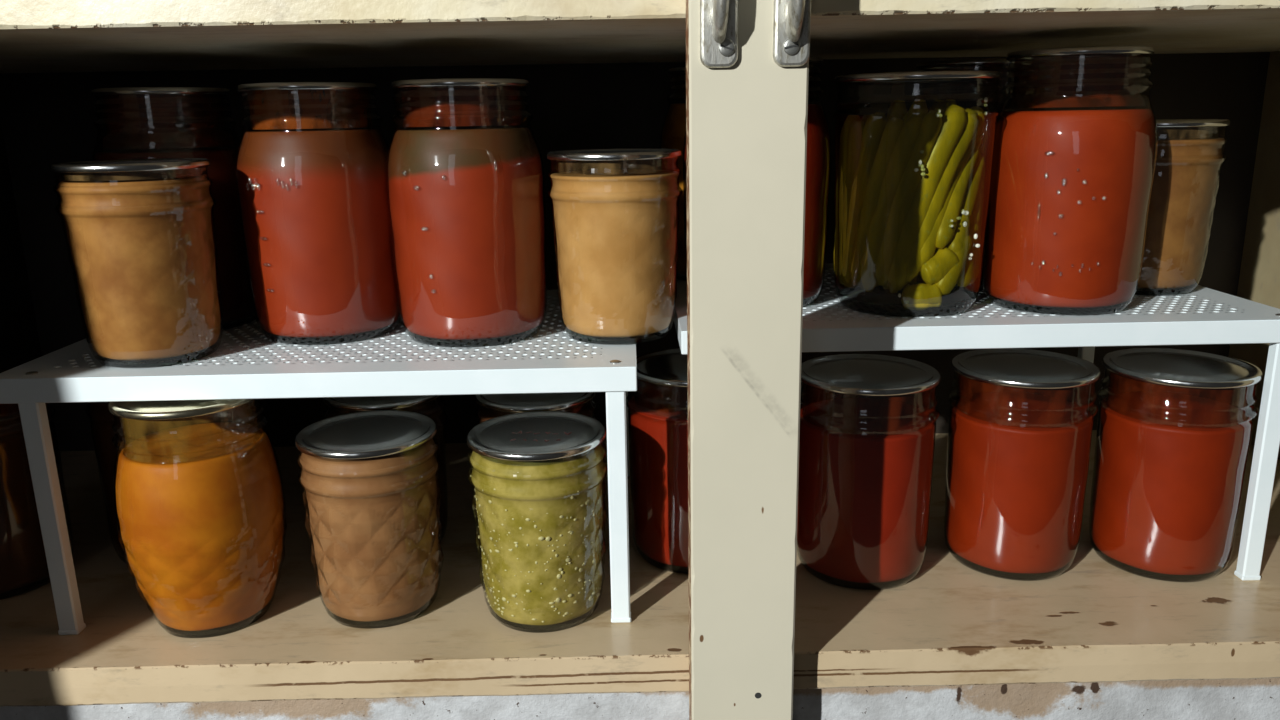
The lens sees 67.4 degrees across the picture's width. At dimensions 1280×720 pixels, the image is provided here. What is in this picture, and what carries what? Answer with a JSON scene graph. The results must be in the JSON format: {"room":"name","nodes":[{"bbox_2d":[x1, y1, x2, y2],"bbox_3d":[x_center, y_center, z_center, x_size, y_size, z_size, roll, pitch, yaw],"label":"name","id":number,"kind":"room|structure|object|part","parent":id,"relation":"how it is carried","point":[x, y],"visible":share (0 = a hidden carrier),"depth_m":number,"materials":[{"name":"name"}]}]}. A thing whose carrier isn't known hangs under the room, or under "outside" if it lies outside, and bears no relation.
{"room":"pantry","nodes":[
{"label":"pantry","id":0,"kind":"room"},
{"bbox_2d":[0,118,57,449],"bbox_3d":[-0.473,-0.199,0.527,0.020,0.680,0.318,-1,14,0],"label":"wall","id":1,"kind":"structure","parent":0,"point":[19,338],"depth_m":0.71,"materials":[{"name":"brown wood"}]},
{"bbox_2d":[0,52,1269,450],"bbox_3d":[-0.004,-0.249,0.693,0.963,0.680,0.015,-1,14,0],"label":"panel","id":2,"kind":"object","parent":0,"point":[47,119],"depth_m":0.70,"materials":[{"name":"brown wood"}]},
{"bbox_2d":[0,430,1279,706],"bbox_3d":[0.004,0.112,0.612,0.923,0.020,0.318,-1,14,0],"label":"shelf","id":3,"kind":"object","parent":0,"point":[953,623],"depth_m":0.48,"materials":[{"name":"beige paint"}]},
{"bbox_2d":[0,368,72,599],"bbox_3d":[-0.363,0.069,0.533,0.077,0.114,0.077,-1,14,0],"label":"jar","id":4,"kind":"object","parent":3,"relation":"on","point":[23,562],"visible":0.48,"depth_m":0.52,"materials":[{"name":"clear glass"}]},
{"bbox_3d":[-0.364,0.015,0.520,0.076,0.004,0.076,-11,17,-35],"label":"lid","id":5,"kind":"part","parent":4,"relation":"part of","materials":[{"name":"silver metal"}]},
{"bbox_2d":[85,402,231,565],"bbox_3d":[-0.280,0.058,0.570,0.077,0.114,0.077,-1,14,0],"label":"jar","id":6,"kind":"object","parent":3,"relation":"on","point":[102,419],"visible":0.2,"depth_m":0.54,"materials":[{"name":"clear glass"}]},
{"bbox_2d":[109,399,286,637],"bbox_3d":[-0.222,0.074,0.488,0.079,0.121,0.079,-3,14,-6],"label":"jar","id":7,"kind":"object","parent":3,"relation":"on","point":[200,506],"visible":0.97,"depth_m":0.46,"materials":[{"name":"clear glass"}]},
{"bbox_3d":[-0.223,0.018,0.474,0.069,0.004,0.069,-6,15,-19],"label":"lid","id":8,"kind":"part","parent":7,"relation":"part of","materials":[{"name":"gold metal"}]},
{"bbox_3d":[-0.223,0.030,0.477,0.064,0.023,0.064,-3,14,-6],"label":"glass","id":9,"kind":"part","parent":7,"relation":"part of","materials":[{"name":"clear glass"}]},
{"bbox_2d":[0,290,636,634],"bbox_3d":[-0.154,0.045,0.572,0.305,0.135,0.215,-1,14,0],"label":"riser","id":10,"kind":"object","parent":3,"relation":"on","point":[244,367],"visible":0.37,"depth_m":0.46,"materials":[{"name":"white paint"}]},
{"bbox_3d":[-0.289,0.075,0.472,0.010,0.130,0.007,-1,14,0],"label":"leg","id":11,"kind":"part","parent":10,"relation":"part of","materials":[{"name":"white paint"}]},
{"bbox_2d":[49,158,222,367],"bbox_3d":[-0.246,-0.049,0.477,0.070,0.097,0.070,1,14,9],"label":"jar","id":12,"kind":"object","parent":10,"relation":"on","point":[142,250],"visible":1,"depth_m":0.45,"materials":[{"name":"clear glass"}]},
{"bbox_3d":[-0.246,-0.095,0.466,0.069,0.004,0.069,1,14,8],"label":"lid","id":13,"kind":"part","parent":12,"relation":"part of","materials":[{"name":"silver metal"}]},
{"bbox_2d":[91,87,257,330],"bbox_3d":[-0.265,-0.086,0.552,0.083,0.134,0.083,-1,14,0],"label":"jar","id":14,"kind":"object","parent":10,"relation":"on","point":[236,297],"visible":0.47,"depth_m":0.53,"materials":[{"name":"clear glass"}]},
{"bbox_3d":[-0.267,-0.149,0.536,0.070,0.004,0.070,12,19,41],"label":"lid","id":15,"kind":"part","parent":14,"relation":"part of","materials":[{"name":"silver metal"}]},
{"bbox_3d":[-0.266,-0.135,0.540,0.069,0.029,0.069,-1,14,0],"label":"glass","id":16,"kind":"part","parent":14,"relation":"part of","materials":[{"name":"clear glass"}]},
{"bbox_3d":[-0.292,0.025,0.670,0.010,0.130,0.007,-1,14,0],"label":"leg","id":17,"kind":"part","parent":10,"relation":"part of","materials":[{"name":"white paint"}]},
{"bbox_2d":[235,82,401,344],"bbox_3d":[-0.174,-0.081,0.523,0.083,0.134,0.083,-1,14,0],"label":"jar","id":18,"kind":"object","parent":10,"relation":"on","point":[316,221],"visible":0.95,"depth_m":0.49,"materials":[{"name":"clear glass"}]},
{"bbox_3d":[-0.175,-0.144,0.508,0.070,0.004,0.070,12,19,41],"label":"lid","id":19,"kind":"part","parent":18,"relation":"part of","materials":[{"name":"silver metal"}]},
{"bbox_3d":[-0.175,-0.133,0.510,0.062,0.020,0.062,-1,14,0],"label":"glass","id":20,"kind":"part","parent":18,"relation":"part of","materials":[{"name":"clear glass"}]},
{"bbox_3d":[-0.155,-0.020,0.555,0.305,0.001,0.215,-1,14,0],"label":"plate","id":21,"kind":"part","parent":10,"relation":"part of","materials":[{"name":"white paint"}]},
{"bbox_2d":[386,78,546,346],"bbox_3d":[-0.092,-0.079,0.512,0.083,0.134,0.083,-1,14,0],"label":"jar","id":22,"kind":"object","parent":10,"relation":"on","point":[467,204],"visible":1,"depth_m":0.48,"materials":[{"name":"clear glass"}]},
{"bbox_3d":[-0.093,-0.142,0.496,0.070,0.004,0.070,12,19,41],"label":"lid","id":23,"kind":"part","parent":22,"relation":"part of","materials":[{"name":"silver metal"}]},
{"bbox_3d":[-0.092,-0.132,0.499,0.062,0.020,0.062,-1,14,0],"label":"glass","id":24,"kind":"part","parent":22,"relation":"part of","materials":[{"name":"clear glass"}]},
{"bbox_2d":[547,148,681,344],"bbox_3d":[-0.013,-0.061,0.508,0.070,0.097,0.070,-4,14,-11],"label":"jar","id":25,"kind":"object","parent":10,"relation":"on","point":[616,229],"visible":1,"depth_m":0.48,"materials":[{"name":"clear glass"}]},
{"bbox_3d":[-0.013,-0.106,0.497,0.069,0.004,0.069,-8,16,-26],"label":"lid","id":26,"kind":"part","parent":25,"relation":"part of","materials":[{"name":"silver metal"}]},
{"bbox_3d":[-0.011,0.069,0.474,0.010,0.130,0.007,-1,14,0],"label":"leg","id":27,"kind":"part","parent":10,"relation":"part of","materials":[{"name":"white paint"}]},
{"bbox_3d":[-0.013,0.019,0.673,0.010,0.130,0.007,-1,14,0],"label":"leg","id":28,"kind":"part","parent":10,"relation":"part of","materials":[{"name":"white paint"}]},
{"bbox_2d":[295,410,442,628],"bbox_3d":[-0.138,0.082,0.498,0.070,0.097,0.070,1,14,9],"label":"jar","id":29,"kind":"object","parent":3,"relation":"on","point":[368,478],"visible":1,"depth_m":0.47,"materials":[{"name":"clear glass"}]},
{"bbox_3d":[-0.138,0.037,0.487,0.069,0.004,0.069,11,19,40],"label":"lid","id":30,"kind":"part","parent":29,"relation":"part of","materials":[{"name":"silver metal"}]},
{"bbox_2d":[322,395,447,543],"bbox_3d":[-0.149,0.064,0.573,0.070,0.097,0.070,-9,16,-28],"label":"jar","id":31,"kind":"object","parent":3,"relation":"on","point":[432,406],"visible":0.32,"depth_m":0.55,"materials":[{"name":"clear glass"}]},
{"bbox_3d":[-0.149,0.018,0.562,0.069,0.004,0.069,-11,17,-35],"label":"lid","id":32,"kind":"part","parent":31,"relation":"part of","materials":[{"name":"silver metal"}]},
{"bbox_2d":[474,392,595,424],"bbox_3d":[-0.060,0.064,0.565,0.070,0.097,0.070,9,17,34],"label":"jar","id":33,"kind":"object","parent":3,"relation":"on","point":[491,405],"visible":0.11,"depth_m":0.54,"materials":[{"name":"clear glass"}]},
{"bbox_3d":[-0.060,0.019,0.554,0.069,0.004,0.069,9,17,34],"label":"lid","id":34,"kind":"part","parent":33,"relation":"part of","materials":[{"name":"silver metal"}]},
{"bbox_2d":[467,411,607,632],"bbox_3d":[-0.051,0.083,0.491,0.072,0.097,0.072,0,14,5],"label":"jar","id":35,"kind":"object","parent":3,"relation":"on","point":[537,476],"visible":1,"depth_m":0.47,"materials":[{"name":"clear glass"}]},
{"bbox_3d":[-0.051,0.037,0.480,0.069,0.004,0.069,0,14,3],"label":"lid","id":36,"kind":"part","parent":35,"relation":"part of","materials":[{"name":"silver metal"}]},
{"bbox_2d":[626,348,687,573],"bbox_3d":[0.031,0.057,0.553,0.077,0.114,0.077,-1,14,0],"label":"jar","id":37,"kind":"object","parent":3,"relation":"on","point":[659,415],"visible":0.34,"depth_m":0.53,"materials":[{"name":"clear glass"}]},
{"bbox_3d":[0.030,0.003,0.539,0.076,0.004,0.076,-3,14,-6],"label":"lid","id":38,"kind":"part","parent":37,"relation":"part of","materials":[{"name":"silver metal"}]},
{"bbox_2d":[797,354,940,589],"bbox_3d":[0.124,0.061,0.532,0.077,0.114,0.077,-1,14,0],"label":"jar","id":39,"kind":"object","parent":3,"relation":"on","point":[865,463],"visible":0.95,"depth_m":0.51,"materials":[{"name":"clear glass"}]},
{"bbox_3d":[0.123,0.019,0.521,0.069,0.023,0.069,-1,14,0],"label":"glass","id":40,"kind":"part","parent":39,"relation":"part of","materials":[{"name":"clear glass"}]},
{"bbox_3d":[0.123,0.007,0.518,0.076,0.004,0.076,-3,14,-6],"label":"lid","id":41,"kind":"part","parent":39,"relation":"part of","materials":[{"name":"silver metal"}]},
{"bbox_2d":[673,263,1279,580],"bbox_3d":[0.179,0.026,0.602,0.318,0.145,0.215,-1,14,0],"label":"riser","id":42,"kind":"object","parent":3,"relation":"on","point":[1215,317],"visible":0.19,"depth_m":0.49,"materials":[{"name":"white paint"}]},
{"bbox_2d":[659,67,686,280],"bbox_3d":[0.054,-0.122,0.630,0.083,0.134,0.083,4,15,20],"label":"jar","id":43,"kind":"object","parent":42,"relation":"on","point":[674,128],"visible":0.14,"depth_m":0.61,"materials":[{"name":"clear glass"}]},
{"bbox_3d":[0.053,-0.185,0.614,0.070,0.004,0.070,12,19,41],"label":"lid","id":44,"kind":"part","parent":43,"relation":"part of","materials":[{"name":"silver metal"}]},
{"bbox_2d":[683,56,831,305],"bbox_3d":[0.066,-0.100,0.541,0.082,0.134,0.083,-1,14,0],"label":"jar","id":45,"kind":"object","parent":42,"relation":"on","point":[817,159],"visible":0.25,"depth_m":0.52,"materials":[{"name":"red glass"}]},
{"bbox_3d":[0.064,-0.163,0.525,0.070,0.004,0.070,12,19,41],"label":"lid","id":46,"kind":"part","parent":45,"relation":"part of","materials":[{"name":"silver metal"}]},
{"bbox_2d":[833,70,1002,316],"bbox_3d":[0.146,-0.090,0.519,0.085,0.123,0.085,-13,18,-38],"label":"pickle jar","id":47,"kind":"object","parent":42,"relation":"on","point":[912,185],"visible":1,"depth_m":0.49,"materials":[{"name":"clear glass"}]},
{"bbox_3d":[0.145,-0.148,0.505,0.085,0.004,0.085,-13,18,-38],"label":"lid","id":48,"kind":"part","parent":47,"relation":"part of","materials":[{"name":"silver metal"}]},
{"bbox_2d":[913,58,1036,284],"bbox_3d":[0.207,-0.119,0.607,0.082,0.134,0.082,-1,14,0],"label":"jar","id":49,"kind":"object","parent":42,"relation":"on","point":[958,91],"visible":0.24,"depth_m":0.57,"materials":[{"name":"clear glass"}]},
{"bbox_3d":[0.206,-0.182,0.591,0.070,0.004,0.070,12,19,41],"label":"lid","id":50,"kind":"part","parent":49,"relation":"part of","materials":[{"name":"silver metal"}]},
{"bbox_3d":[0.207,-0.167,0.595,0.069,0.029,0.069,-1,14,0],"label":"glass","id":51,"kind":"part","parent":49,"relation":"part of","materials":[{"name":"clear glass"}]},
{"bbox_3d":[0.178,-0.043,0.585,0.318,0.001,0.215,-1,14,0],"label":"plate","id":52,"kind":"part","parent":42,"relation":"part of","materials":[{"name":"white paint"}]},
{"bbox_2d":[982,46,1157,314],"bbox_3d":[0.229,-0.096,0.515,0.083,0.134,0.083,-1,14,0],"label":"jar","id":53,"kind":"object","parent":42,"relation":"on","point":[1069,196],"visible":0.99,"depth_m":0.49,"materials":[{"name":"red glass"}]},
{"bbox_3d":[0.228,-0.146,0.503,0.069,0.026,0.069,-1,14,0],"label":"glass","id":54,"kind":"part","parent":53,"relation":"part of","materials":[{"name":"clear glass"}]},
{"bbox_3d":[0.228,-0.159,0.499,0.070,0.004,0.070,-14,19,-42],"label":"lid","id":55,"kind":"part","parent":53,"relation":"part of","materials":[{"name":"silver metal"}]},
{"bbox_3d":[0.326,0.000,0.704,0.010,0.140,0.007,-1,14,0],"label":"leg","id":56,"kind":"part","parent":42,"relation":"part of","materials":[{"name":"white paint"}]},
{"bbox_2d":[1133,119,1229,295],"bbox_3d":[0.298,-0.090,0.561,0.070,0.097,0.070,6,16,27],"label":"jar","id":57,"kind":"object","parent":42,"relation":"on","point":[1184,187],"visible":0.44,"depth_m":0.53,"materials":[{"name":"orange glass"}]},
{"bbox_3d":[0.297,-0.136,0.549,0.069,0.004,0.069,11,18,38],"label":"lid","id":58,"kind":"part","parent":57,"relation":"part of","materials":[{"name":"silver metal"}]},
{"bbox_3d":[0.329,0.050,0.505,0.010,0.140,0.007,-1,14,0],"label":"leg","id":59,"kind":"part","parent":42,"relation":"part of","materials":[{"name":"white paint"}]},
{"bbox_2d":[944,348,1099,580],"bbox_3d":[0.211,0.057,0.539,0.077,0.114,0.077,-1,14,0],"label":"jar","id":60,"kind":"object","parent":3,"relation":"on","point":[1017,462],"visible":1,"depth_m":0.52,"materials":[{"name":"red glass"}]},
{"bbox_3d":[0.210,0.016,0.528,0.069,0.023,0.069,-1,14,0],"label":"glass","id":61,"kind":"part","parent":60,"relation":"part of","materials":[{"name":"clear glass"}]},
{"bbox_3d":[0.210,0.004,0.525,0.076,0.004,0.076,9,17,34],"label":"lid","id":62,"kind":"part","parent":60,"relation":"part of","materials":[{"name":"silver metal"}]},
{"bbox_2d":[1089,348,1261,581],"bbox_3d":[0.293,0.057,0.534,0.077,0.114,0.077,-1,14,0],"label":"jar","id":63,"kind":"object","parent":3,"relation":"on","point":[1170,466],"visible":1,"depth_m":0.51,"materials":[{"name":"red glass"}]},
{"bbox_3d":[0.293,0.015,0.523,0.069,0.023,0.069,-1,14,0],"label":"glass","id":64,"kind":"part","parent":63,"relation":"part of","materials":[{"name":"clear glass"}]},
{"bbox_3d":[0.292,0.004,0.520,0.076,0.004,0.076,-3,14,-6],"label":"lid","id":65,"kind":"part","parent":63,"relation":"part of","materials":[{"name":"silver metal"}]},
{"bbox_2d":[0,678,1279,719],"bbox_3d":[0.000,0.225,0.490,1.240,0.140,0.020,-1,14,0],"label":"wall","id":66,"kind":"structure","parent":0,"point":[1226,699],"depth_m":0.47,"materials":[{"name":"white paint"}]},
{"bbox_2d":[686,0,808,719],"bbox_3d":[0.044,-0.003,0.409,0.046,0.620,0.020,-1,14,0],"label":"cabinet post","id":67,"kind":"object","parent":66,"relation":"attached to","point":[746,121],"depth_m":0.40,"materials":[{"name":"beige paint"}]},
{"bbox_2d":[700,0,737,67],"bbox_3d":[0.029,-0.167,0.348,0.014,0.115,0.019,-1,14,0],"label":"handle","id":68,"kind":"object","parent":67,"relation":"attached to","point":[718,18],"visible":1,"depth_m":0.36,"materials":[{"name":"silver metal"}]},
{"bbox_2d":[773,0,810,66],"bbox_3d":[0.057,-0.167,0.349,0.014,0.115,0.019,-1,14,0],"label":"handle","id":69,"kind":"object","parent":67,"relation":"attached to","point":[791,18],"visible":1,"depth_m":0.36,"materials":[{"name":"silver metal"}]},
{"bbox_2d":[0,0,1279,72],"bbox_3d":[-0.002,-0.187,0.537,0.923,0.022,0.318,-1,14,0],"label":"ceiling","id":70,"kind":"structure","parent":0,"point":[37,36],"depth_m":0.44,"materials":[{"name":"beige paint"}]},
{"bbox_2d":[1228,51,1279,459],"bbox_3d":[0.469,-0.217,0.535,0.020,0.680,0.318,-1,14,0],"label":"panel","id":71,"kind":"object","parent":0,"point":[1259,278],"depth_m":0.71,"materials":[{"name":"beige paint"}]}
]}

